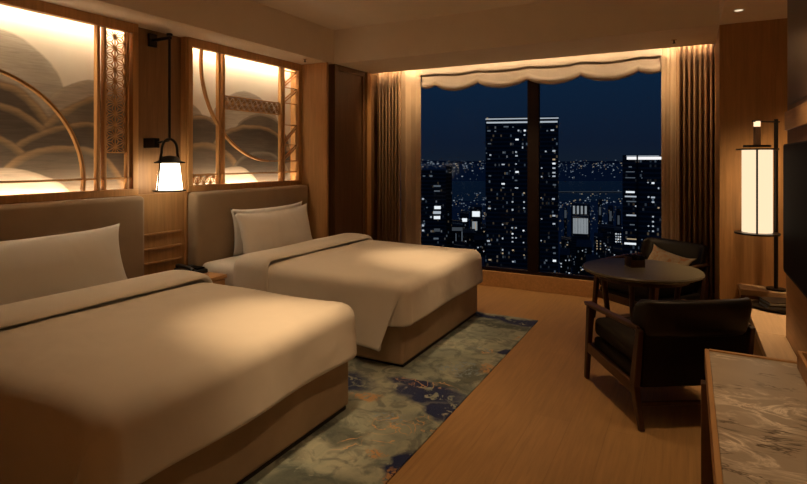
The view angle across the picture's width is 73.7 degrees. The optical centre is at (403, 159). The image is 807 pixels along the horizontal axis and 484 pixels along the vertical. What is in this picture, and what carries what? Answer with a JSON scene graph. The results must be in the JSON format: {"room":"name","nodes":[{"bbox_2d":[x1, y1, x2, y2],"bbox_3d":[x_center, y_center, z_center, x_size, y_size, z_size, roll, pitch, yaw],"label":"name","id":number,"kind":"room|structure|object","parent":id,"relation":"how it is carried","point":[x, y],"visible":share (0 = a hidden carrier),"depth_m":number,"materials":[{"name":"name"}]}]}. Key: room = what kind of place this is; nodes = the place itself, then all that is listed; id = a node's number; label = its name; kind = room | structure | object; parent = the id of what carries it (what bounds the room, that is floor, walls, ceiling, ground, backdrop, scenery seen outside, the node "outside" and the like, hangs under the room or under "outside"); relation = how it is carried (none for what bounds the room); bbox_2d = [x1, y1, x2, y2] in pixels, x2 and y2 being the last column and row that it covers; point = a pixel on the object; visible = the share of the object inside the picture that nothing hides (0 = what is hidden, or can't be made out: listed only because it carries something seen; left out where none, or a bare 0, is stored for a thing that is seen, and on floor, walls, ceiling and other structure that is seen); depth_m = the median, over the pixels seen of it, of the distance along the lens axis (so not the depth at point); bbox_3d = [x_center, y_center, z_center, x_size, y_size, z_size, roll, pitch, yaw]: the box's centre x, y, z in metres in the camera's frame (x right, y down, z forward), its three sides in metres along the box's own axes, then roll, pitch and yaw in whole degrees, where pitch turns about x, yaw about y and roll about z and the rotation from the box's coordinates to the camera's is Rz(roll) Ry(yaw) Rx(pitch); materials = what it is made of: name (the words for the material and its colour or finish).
{"room":"hotel room","nodes":[
{"label":"hotel room","id":0,"kind":"room"},
{"bbox_2d":[328,64,376,239],"bbox_3d":[-0.667,0.175,6.229,0.482,2.350,1.120,0,0,28],"label":"wall","id":1,"kind":"structure","parent":0,"point":[346,86],"depth_m":5.87,"materials":[{"name":"brown wood"}]},
{"bbox_2d":[365,72,370,236],"bbox_3d":[-0.407,0.175,6.199,0.030,2.350,0.090,0,0,28],"label":"trim","id":2,"kind":"structure","parent":1,"relation":"attached to","point":[367,74],"depth_m":6.18,"materials":[{"name":"brown wood"}]},
{"bbox_2d":[252,0,552,29],"bbox_3d":[-0.198,-1.380,2.454,5.250,0.060,7.350,0,0,28],"label":"ceiling","id":3,"kind":"structure","parent":0,"point":[331,14],"depth_m":4.81,"materials":[{"name":"paint"}]},
{"bbox_2d":[40,0,786,73],"bbox_3d":[-0.285,-1.175,2.291,5.250,0.350,6.980,0,0,28],"label":"ceiling","id":4,"kind":"structure","parent":0,"point":[555,28],"depth_m":4.64,"materials":[{"name":"paint"}]},
{"bbox_2d":[378,71,400,242],"bbox_3d":[-0.164,0.035,6.244,0.306,2.610,0.076,0,0,28],"label":"curtain","id":5,"kind":"object","parent":4,"relation":"hanging from","point":[389,110],"visible":0.66,"depth_m":6.23,"materials":[{"name":"brown fabric"}]},
{"bbox_2d":[676,44,713,299],"bbox_3d":[2.588,0.035,4.782,0.298,2.610,0.077,0,0,28],"label":"curtain","id":6,"kind":"object","parent":4,"relation":"hanging from","point":[694,64],"visible":0.64,"depth_m":4.77,"materials":[{"name":"brown fabric"}]},
{"bbox_2d":[732,8,744,11],"bbox_3d":[2.242,-0.998,3.599,0.074,0.004,0.074,0,0,28],"label":"recessed light","id":7,"kind":"object","parent":4,"relation":"in","point":[741,9],"visible":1,"depth_m":3.60,"materials":[{"name":"white plastic"}]},
{"bbox_2d":[373,57,638,240],"bbox_3d":[0.985,0.000,5.856,4.150,2.700,0.230,0,0,28],"label":"wall","id":8,"kind":"structure","parent":0,"point":[377,74],"depth_m":6.41,"materials":[{"name":"brown wood"}]},
{"bbox_2d":[401,70,420,244],"bbox_3d":[0.082,0.035,6.170,0.261,2.610,0.018,0,0,28],"label":"curtain","id":9,"kind":"object","parent":8,"relation":"hanging from","point":[411,79],"visible":0.68,"depth_m":6.17,"materials":[{"name":"beige fabric"}]},
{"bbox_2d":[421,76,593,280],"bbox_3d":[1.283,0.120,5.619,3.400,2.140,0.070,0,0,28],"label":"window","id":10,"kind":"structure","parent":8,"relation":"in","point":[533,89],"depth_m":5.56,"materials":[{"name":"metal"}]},
{"bbox_2d":[421,48,661,90],"bbox_3d":[1.298,-1.018,5.551,2.472,0.525,0.064,0,0,28],"label":"window valance","id":11,"kind":"object","parent":8,"relation":"attached to","point":[617,65],"visible":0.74,"depth_m":5.45,"materials":[{"name":"fabric"}]},
{"bbox_2d":[477,266,714,299],"bbox_3d":[1.276,1.270,5.691,3.480,0.160,0.250,0,0,28],"label":"baseboard","id":12,"kind":"structure","parent":8,"relation":"attached to","point":[566,286],"depth_m":5.50,"materials":[{"name":"brown wood"}]},
{"bbox_2d":[661,47,675,239],"bbox_3d":[2.445,0.035,4.920,0.157,2.610,0.019,0,0,28],"label":"curtain","id":13,"kind":"object","parent":8,"relation":"hanging from","point":[668,57],"visible":0.47,"depth_m":4.92,"materials":[{"name":"beige fabric"}]},
{"bbox_2d":[386,285,700,483],"bbox_3d":[-0.198,1.380,2.454,5.250,0.060,7.350,0,0,28],"label":"floor","id":14,"kind":"structure","parent":0,"point":[535,418],"depth_m":2.75,"materials":[{"name":"brown wood"}]},
{"bbox_2d":[169,272,226,287],"bbox_3d":[-1.621,1.111,3.965,0.400,0.478,0.485,0,0,28],"label":"nightstand","id":15,"kind":"object","parent":14,"relation":"on","point":[217,278],"visible":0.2,"depth_m":4.04,"materials":[{"name":"brown wood"}]},
{"bbox_2d":[174,264,207,272],"bbox_3d":[-1.623,0.831,4.110,0.180,0.080,0.170,0,0,28],"label":"telephone","id":16,"kind":"object","parent":15,"relation":"on","point":[200,269],"visible":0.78,"depth_m":4.08,"materials":[{"name":"black plastic"}]},
{"bbox_2d":[243,312,537,483],"bbox_3d":[-0.522,1.346,3.135,1.638,0.008,3.950,0,0,28],"label":"rug","id":17,"kind":"object","parent":14,"relation":"on","point":[391,411],"visible":0.44,"depth_m":2.90,"materials":[{"name":"multicoloured carpet"}]},
{"bbox_2d":[0,196,347,483],"bbox_3d":[-1.460,0.803,2.832,1.995,1.077,1.545,0,0,28],"label":"bed","id":18,"kind":"object","parent":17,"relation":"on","point":[235,458],"visible":0.2,"depth_m":2.71,"materials":[{"name":"fabric"}]},
{"bbox_2d":[0,223,126,305],"bbox_3d":[-2.098,0.626,3.100,0.215,0.402,1.080,0,0,28],"label":"pillow","id":19,"kind":"object","parent":18,"relation":"on","point":[30,268],"visible":0.97,"depth_m":3.12,"materials":[{"name":"fabric"}]},
{"bbox_2d":[0,270,356,483],"bbox_3d":[-1.227,0.970,2.621,1.500,0.511,1.569,0,0,28],"label":"duvet","id":20,"kind":"object","parent":18,"relation":"on","point":[124,392],"visible":1,"depth_m":2.10,"materials":[{"name":"fabric"}]},
{"bbox_2d":[188,185,476,366],"bbox_3d":[-0.546,0.803,4.555,1.995,1.077,1.455,0,0,28],"label":"bed","id":21,"kind":"object","parent":17,"relation":"on","point":[211,238],"visible":0.27,"depth_m":4.37,"materials":[{"name":"fabric"}]},
{"bbox_2d":[230,201,301,256],"bbox_3d":[-1.239,0.623,5.004,0.087,0.409,0.970,0,0,28],"label":"pillow","id":22,"kind":"object","parent":21,"relation":"on","point":[238,247],"visible":0.22,"depth_m":4.65,"materials":[{"name":"fabric"}]},
{"bbox_2d":[234,203,312,253],"bbox_3d":[-1.139,0.629,4.876,0.193,0.395,0.979,0,0,28],"label":"pillow","id":23,"kind":"object","parent":21,"relation":"on","point":[260,231],"visible":0.87,"depth_m":4.73,"materials":[{"name":"fabric"}]},
{"bbox_2d":[233,233,482,350],"bbox_3d":[-0.294,0.969,4.390,1.510,0.508,1.596,0,0,28],"label":"duvet","id":24,"kind":"object","parent":21,"relation":"on","point":[385,284],"visible":0.95,"depth_m":3.85,"materials":[{"name":"fabric"}]},
{"bbox_2d":[582,258,704,316],"bbox_3d":[1.638,1.051,3.710,0.772,0.602,0.772,0,0,28],"label":"round table","id":25,"kind":"object","parent":14,"relation":"on","point":[655,274],"visible":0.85,"depth_m":3.60,"materials":[{"name":"brown wood"}]},
{"bbox_2d":[624,254,644,267],"bbox_3d":[1.624,0.711,3.780,0.100,0.078,0.100,0,0,-4],"label":"caddy","id":26,"kind":"object","parent":25,"relation":"on","point":[630,260],"visible":1,"depth_m":3.75,"materials":[{"name":"brown wood"}]},
{"bbox_2d":[631,254,639,259],"bbox_3d":[1.632,0.707,3.784,0.056,0.070,0.056,0,0,-4],"label":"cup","id":27,"kind":"object","parent":26,"relation":"on","point":[634,256],"depth_m":3.77,"materials":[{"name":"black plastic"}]},
{"bbox_2d":[592,237,709,317],"bbox_3d":[2.063,1.025,4.477,0.728,0.656,0.663,0,0,-25],"label":"armchair","id":28,"kind":"object","parent":14,"relation":"on","point":[618,293],"visible":0.47,"depth_m":4.37,"materials":[{"name":"brown wood"}]},
{"bbox_2d":[599,279,693,298],"bbox_3d":[1.998,1.020,4.446,0.525,0.110,0.522,0,0,-25],"label":"seat cushion","id":29,"kind":"object","parent":28,"relation":"on","point":[687,291],"depth_m":4.26,"materials":[{"name":"fabric"}]},
{"bbox_2d":[648,243,696,265],"bbox_3d":[2.221,0.846,4.533,0.440,0.223,0.370,0,0,28],"label":"cushion","id":30,"kind":"object","parent":28,"relation":"on","point":[658,254],"visible":0.48,"depth_m":4.52,"materials":[{"name":"fabric"}]},
{"bbox_2d":[584,297,755,431],"bbox_3d":[1.452,1.025,2.998,0.663,0.656,0.728,0,0,-4],"label":"armchair","id":31,"kind":"object","parent":14,"relation":"on","point":[663,343],"visible":0.9,"depth_m":2.72,"materials":[{"name":"brown wood"}]},
{"bbox_2d":[595,317,634,359],"bbox_3d":[1.447,1.020,3.069,0.522,0.110,0.525,0,0,-4],"label":"seat cushion","id":32,"kind":"object","parent":31,"relation":"on","point":[616,337],"depth_m":3.06,"materials":[{"name":"fabric"}]},
{"bbox_2d":[701,349,806,483],"bbox_3d":[0.793,0.973,0.967,0.429,0.754,1.452,0,0,28],"label":"desk","id":33,"kind":"object","parent":14,"relation":"on","point":[754,407],"visible":1,"depth_m":1.27,"materials":[{"name":"stone"}]},
{"bbox_2d":[797,351,806,384],"bbox_3d":[1.074,0.575,1.242,0.183,0.050,0.600,0,0,28],"label":"wooden tray","id":34,"kind":"object","parent":33,"relation":"on","point":[801,356],"visible":1,"depth_m":1.49,"materials":[{"name":"brown wood"}]},
{"bbox_2d":[738,284,796,360],"bbox_3d":[2.231,1.129,2.597,0.873,0.442,2.580,0,0,28],"label":"console","id":35,"kind":"object","parent":14,"relation":"on","point":[771,340],"visible":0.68,"depth_m":3.14,"materials":[{"name":"brown wood"}]},
{"bbox_2d":[734,119,785,291],"bbox_3d":[2.459,0.314,3.702,0.316,1.188,0.314,0,0,28],"label":"lantern lamp","id":36,"kind":"object","parent":35,"relation":"on","point":[757,163],"visible":1,"depth_m":3.63,"materials":[{"name":"black metal"}]},
{"bbox_2d":[738,284,785,297],"bbox_3d":[2.791,0.929,3.653,0.873,0.042,0.190,0,0,28],"label":"shelf","id":37,"kind":"object","parent":35,"relation":"attached to","point":[745,290],"depth_m":3.75,"materials":[{"name":"brown wood"}]},
{"bbox_2d":[752,300,785,314],"bbox_3d":[2.459,0.958,3.472,0.390,0.022,0.290,0,0,28],"label":"oval tray","id":38,"kind":"object","parent":35,"relation":"on","point":[755,304],"visible":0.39,"depth_m":3.44,"materials":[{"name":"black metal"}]},
{"bbox_2d":[758,300,785,310],"bbox_3d":[2.459,0.947,3.472,0.250,0.024,0.160,0,0,15],"label":"folder","id":39,"kind":"object","parent":38,"relation":"on","point":[762,304],"visible":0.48,"depth_m":3.42,"materials":[{"name":"black plastic"}]},
{"bbox_2d":[758,296,785,306],"bbox_3d":[2.466,0.922,3.474,0.250,0.024,0.160,0,0,11],"label":"folder","id":40,"kind":"object","parent":39,"relation":"on","point":[770,301],"visible":0.69,"depth_m":3.47,"materials":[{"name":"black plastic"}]},
{"bbox_2d":[714,18,786,299],"bbox_3d":[3.095,0.175,4.233,1.100,2.350,1.120,0,0,28],"label":"wall","id":41,"kind":"structure","parent":0,"point":[750,58],"depth_m":3.93,"materials":[{"name":"brown wood"}]},
{"bbox_2d":[787,0,806,355],"bbox_3d":[1.254,0.175,0.467,0.823,2.350,5.200,0,0,28],"label":"wall","id":42,"kind":"structure","parent":0,"point":[798,134],"depth_m":2.81,"materials":[{"name":"brown wood"}]},
{"bbox_2d":[783,141,806,297],"bbox_3d":[1.701,0.258,2.222,0.032,0.680,1.480,0,0,28],"label":"television","id":43,"kind":"object","parent":42,"relation":"attached to","point":[794,154],"visible":1,"depth_m":2.54,"materials":[{"name":"black metal"}]},
{"bbox_2d":[785,102,806,129],"bbox_3d":[0.885,-0.210,0.663,0.012,0.100,5.200,0,0,28],"label":"trim","id":44,"kind":"structure","parent":42,"relation":"attached to","point":[796,117],"depth_m":2.63,"materials":[{"name":"brown wood"}]},
{"bbox_2d":[786,274,806,354],"bbox_3d":[0.886,0.787,0.659,0.006,0.365,5.195,0,0,28],"label":"trim","id":45,"kind":"structure","parent":42,"relation":"attached to","point":[796,301],"depth_m":2.67,"materials":[{"name":"brown wood"}]},
{"bbox_2d":[789,0,806,104],"bbox_3d":[1.890,-0.640,2.555,0.010,0.700,0.685,0,0,28],"label":"trim","id":46,"kind":"structure","parent":42,"relation":"attached to","point":[797,8],"depth_m":2.62,"materials":[{"name":"brown wood"}]},
{"bbox_3d":[-2.428,0.175,3.637,0.200,2.350,7.350,0,0,28],"label":"wall","id":47,"kind":"structure","parent":0,"visible":0},
{"bbox_2d":[0,0,137,203],"bbox_3d":[-2.379,-0.367,3.357,0.150,1.265,1.500,0,0,28],"label":"picture","id":48,"kind":"object","parent":47,"relation":"attached to","point":[69,76],"visible":1,"depth_m":3.62,"materials":[{"name":"brown wood"}]},
{"bbox_2d":[0,185,290,275],"bbox_3d":[-2.580,0.807,3.010,0.120,1.085,6.100,0,0,28],"label":"trim","id":49,"kind":"structure","parent":47,"relation":"attached to","point":[163,212],"depth_m":4.21,"materials":[{"name":"brown wood"}]},
{"bbox_2d":[138,27,187,265],"bbox_3d":[-1.924,-0.075,4.223,0.142,1.850,0.453,0,0,28],"label":"wall panel","id":50,"kind":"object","parent":47,"relation":"attached to","point":[152,62],"depth_m":4.22,"materials":[{"name":"brown wood"}]},
{"bbox_2d":[143,33,185,191],"bbox_3d":[-1.808,-0.365,4.089,0.323,1.210,0.236,0,0,28],"label":"wall lantern","id":51,"kind":"object","parent":47,"relation":"attached to","point":[169,179],"visible":1,"depth_m":4.04,"materials":[{"name":"white glass"}]},
{"bbox_2d":[187,37,301,191],"bbox_3d":[-1.477,-0.367,5.057,0.150,1.265,1.450,0,0,28],"label":"picture","id":52,"kind":"object","parent":47,"relation":"attached to","point":[244,108],"visible":1,"depth_m":5.04,"materials":[{"name":"brown wood"}]},
{"bbox_2d":[302,62,327,238],"bbox_3d":[-0.987,0.175,5.640,0.470,2.350,0.030,0,0,28],"label":"wall panel","id":53,"kind":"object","parent":47,"relation":"attached to","point":[315,75],"depth_m":5.58,"materials":[{"name":"brown wood"}]},
{"label":"outside","id":54,"kind":"structure","parent":0,"visible":0},
{"bbox_2d":[400,164,622,273],"bbox_3d":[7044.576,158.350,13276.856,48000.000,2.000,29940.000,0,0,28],"label":"ground","id":55,"kind":"structure","parent":54,"point":[479,174],"depth_m":4232.49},
{"bbox_2d":[421,169,445,246],"bbox_3d":[18.492,82.988,462.734,34.478,148.724,41.699,0,0,2],"label":"apartment block","id":56,"kind":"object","parent":55,"relation":"on","point":[433,181],"visible":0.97,"depth_m":441.77,"materials":[{"name":"black concrete"}]},
{"bbox_2d":[446,165,451,247],"bbox_3d":[40.453,81.439,478.326,5.085,151.821,41.600,0,0,5],"label":"apartment block","id":57,"kind":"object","parent":55,"relation":"on","point":[448,167],"visible":0.36,"depth_m":457.69,"materials":[{"name":"black concrete"}]},
{"bbox_2d":[452,220,462,247],"bbox_3d":[50.507,109.688,527.626,14.856,95.324,52.111,0,0,5],"label":"building","id":58,"kind":"structure","parent":55,"relation":"on","point":[457,225],"depth_m":501.81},
{"bbox_2d":[454,241,465,247],"bbox_3d":[48.350,114.626,460.391,10.432,85.449,26.725,0,0,6],"label":"building","id":59,"kind":"structure","parent":55,"relation":"on","point":[457,244],"depth_m":455.12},
{"bbox_2d":[460,211,468,228],"bbox_3d":[71.025,109.491,626.417,10.113,95.718,36.535,0,0,6],"label":"building","id":60,"kind":"structure","parent":55,"relation":"on","point":[464,215],"depth_m":608.41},
{"bbox_2d":[463,229,474,246],"bbox_3d":[70.136,116.860,576.081,13.203,80.981,34.662,0,0,7],"label":"building","id":61,"kind":"structure","parent":55,"relation":"on","point":[468,234],"depth_m":559.13,"materials":[{"name":"black"}]},
{"bbox_2d":[470,204,481,235],"bbox_3d":[90.715,107.599,673.165,14.483,99.502,36.545,0,0,8],"label":"building","id":62,"kind":"structure","parent":55,"relation":"on","point":[475,210],"depth_m":655.12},
{"bbox_2d":[474,235,485,265],"bbox_3d":[74.597,116.800,524.613,11.921,81.099,30.553,0,0,8],"label":"building","id":63,"kind":"structure","parent":55,"relation":"on","point":[479,241],"depth_m":509.71,"materials":[{"name":"black"}]},
{"bbox_2d":[482,224,485,235],"bbox_3d":[102.869,123.365,723.443,20.471,67.969,43.627,0,0,8],"label":"building","id":64,"kind":"structure","parent":55,"relation":"on","point":[483,225],"depth_m":701.39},
{"bbox_2d":[400,159,622,262],"bbox_3d":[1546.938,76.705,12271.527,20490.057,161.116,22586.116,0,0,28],"label":"city lights","id":65,"kind":"object","parent":55,"relation":"on","point":[422,159],"visible":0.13,"depth_m":4901.43},
{"bbox_2d":[486,116,558,272],"bbox_3d":[90.543,63.271,412.815,51.690,188.159,46.885,0,0,12],"label":"tower block","id":66,"kind":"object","parent":55,"relation":"on","point":[506,137],"visible":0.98,"depth_m":390.71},
{"bbox_2d":[486,121,557,122],"bbox_3d":[85.568,-27.039,390.132,50.273,1.160,0.439,0,0,12],"label":"roof light","id":67,"kind":"object","parent":66,"relation":"attached to","point":[486,121],"depth_m":390.81,"materials":[{"name":"white"}]},
{"bbox_2d":[486,117,558,119],"bbox_3d":[85.568,-29.649,390.132,51.690,0.797,0.439,0,0,12],"label":"roof light","id":68,"kind":"object","parent":66,"relation":"attached to","point":[492,118],"depth_m":390.71,"materials":[{"name":"white"}]},
{"bbox_2d":[560,248,569,273],"bbox_3d":[133.924,116.751,446.137,7.946,81.198,35.967,0,0,17],"label":"building","id":69,"kind":"structure","parent":55,"relation":"on","point":[564,252],"depth_m":429.33,"materials":[{"name":"black"}]},
{"bbox_2d":[564,207,566,235],"bbox_3d":[262.079,117.349,870.360,4.581,80.002,26.183,0,0,17],"label":"office block","id":70,"kind":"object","parent":55,"relation":"on","point":[565,208],"visible":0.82,"depth_m":858.00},
{"bbox_2d":[561,236,570,273],"bbox_3d":[164.734,118.551,545.395,9.431,77.598,26.124,0,0,17],"label":"building","id":71,"kind":"structure","parent":55,"relation":"on","point":[565,240],"depth_m":533.13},
{"bbox_2d":[572,214,588,274],"bbox_3d":[230.505,115.428,700.630,20.291,83.844,52.143,0,0,18],"label":"lit building","id":72,"kind":"structure","parent":55,"relation":"on","point":[580,222],"depth_m":677.74,"materials":[{"name":"concrete"}]},
{"bbox_2d":[571,203,589,266],"bbox_3d":[264.717,112.383,804.619,26.167,89.934,52.165,0,0,18],"label":"lit building","id":73,"kind":"structure","parent":55,"relation":"on","point":[576,208],"depth_m":782.17,"materials":[{"name":"black concrete"}]},
{"bbox_2d":[576,240,591,275],"bbox_3d":[163.888,116.733,488.485,13.125,81.235,43.412,0,0,19],"label":"building","id":74,"kind":"structure","parent":55,"relation":"on","point":[583,247],"depth_m":469.23,"materials":[{"name":"black"}]},
{"bbox_2d":[594,233,602,258],"bbox_3d":[222.928,121.747,615.052,9.405,71.207,36.525,0,0,20],"label":"office block","id":75,"kind":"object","parent":55,"relation":"on","point":[598,237],"visible":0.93,"depth_m":597.95,"materials":[{"name":"black"}]},
{"bbox_2d":[598,199,601,223],"bbox_3d":[308.311,109.991,844.129,5.810,94.718,26.174,0,0,20],"label":"slab building","id":76,"kind":"structure","parent":55,"relation":"on","point":[599,200],"depth_m":832.00,"materials":[{"name":"black concrete"}]},
{"bbox_2d":[598,224,613,257],"bbox_3d":[264.288,122.041,702.157,19.128,70.617,45.070,0,0,21],"label":"building","id":77,"kind":"structure","parent":55,"relation":"on","point":[607,230],"depth_m":681.05,"materials":[{"name":"black"}]},
{"bbox_2d":[608,205,612,223],"bbox_3d":[305.684,113.108,794.484,6.766,88.484,31.362,0,0,21],"label":"slab building","id":78,"kind":"structure","parent":55,"relation":"on","point":[610,207],"depth_m":780.07,"materials":[{"name":"black concrete"}]},
{"bbox_2d":[614,226,621,245],"bbox_3d":[234.774,116.153,588.851,7.901,82.395,36.519,0,0,22],"label":"office block","id":79,"kind":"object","parent":55,"relation":"on","point":[617,229],"visible":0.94,"depth_m":572.32,"materials":[{"name":"black concrete"}]},
{"bbox_2d":[613,246,622,255],"bbox_3d":[171.788,114.437,430.870,7.244,85.826,32.190,0,0,22],"label":"building","id":80,"kind":"structure","parent":55,"relation":"on","point":[617,250],"depth_m":422.88,"materials":[{"name":"black"}]},
{"bbox_2d":[616,207,620,225],"bbox_3d":[296.691,112.166,742.416,6.283,90.369,31.351,0,0,22],"label":"slab building","id":81,"kind":"structure","parent":55,"relation":"on","point":[618,209],"depth_m":727.99,"materials":[{"name":"black concrete"}]},
{"bbox_2d":[623,155,660,253],"bbox_3d":[165.922,77.261,363.610,30.864,160.177,58.100,0,0,25],"label":"tower block","id":82,"kind":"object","parent":55,"relation":"on","point":[641,173],"visible":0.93,"depth_m":339.96,"materials":[{"name":"concrete"}]},
{"bbox_2d":[627,157,660,159],"bbox_3d":[152.461,-0.817,338.929,21.719,1.759,0.354,0,0,25],"label":"roof light","id":83,"kind":"object","parent":82,"relation":"attached to","point":[628,158],"depth_m":339.13,"materials":[{"name":"white"}]},
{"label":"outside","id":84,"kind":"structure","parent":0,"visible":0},
{"bbox_2d":[421,161,622,163],"bbox_3d":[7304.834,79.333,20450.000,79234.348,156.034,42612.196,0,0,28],"label":"hills","id":85,"kind":"structure","parent":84,"point":[423,162],"depth_m":8883.94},
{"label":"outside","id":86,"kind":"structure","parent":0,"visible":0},
{"bbox_2d":[400,181,622,200],"bbox_3d":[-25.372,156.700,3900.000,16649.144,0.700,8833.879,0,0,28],"label":"river","id":87,"kind":"structure","parent":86,"point":[465,190],"depth_m":2713.42,"materials":[{"name":"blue liquid"}]},
{"bbox_2d":[559,191,621,191],"bbox_3d":[883.022,154.551,2573.100,314.175,4.999,25.800,0,0,0],"label":"bridge","id":88,"kind":"structure","parent":87,"relation":"on","point":[559,191],"depth_m":2560.25,"materials":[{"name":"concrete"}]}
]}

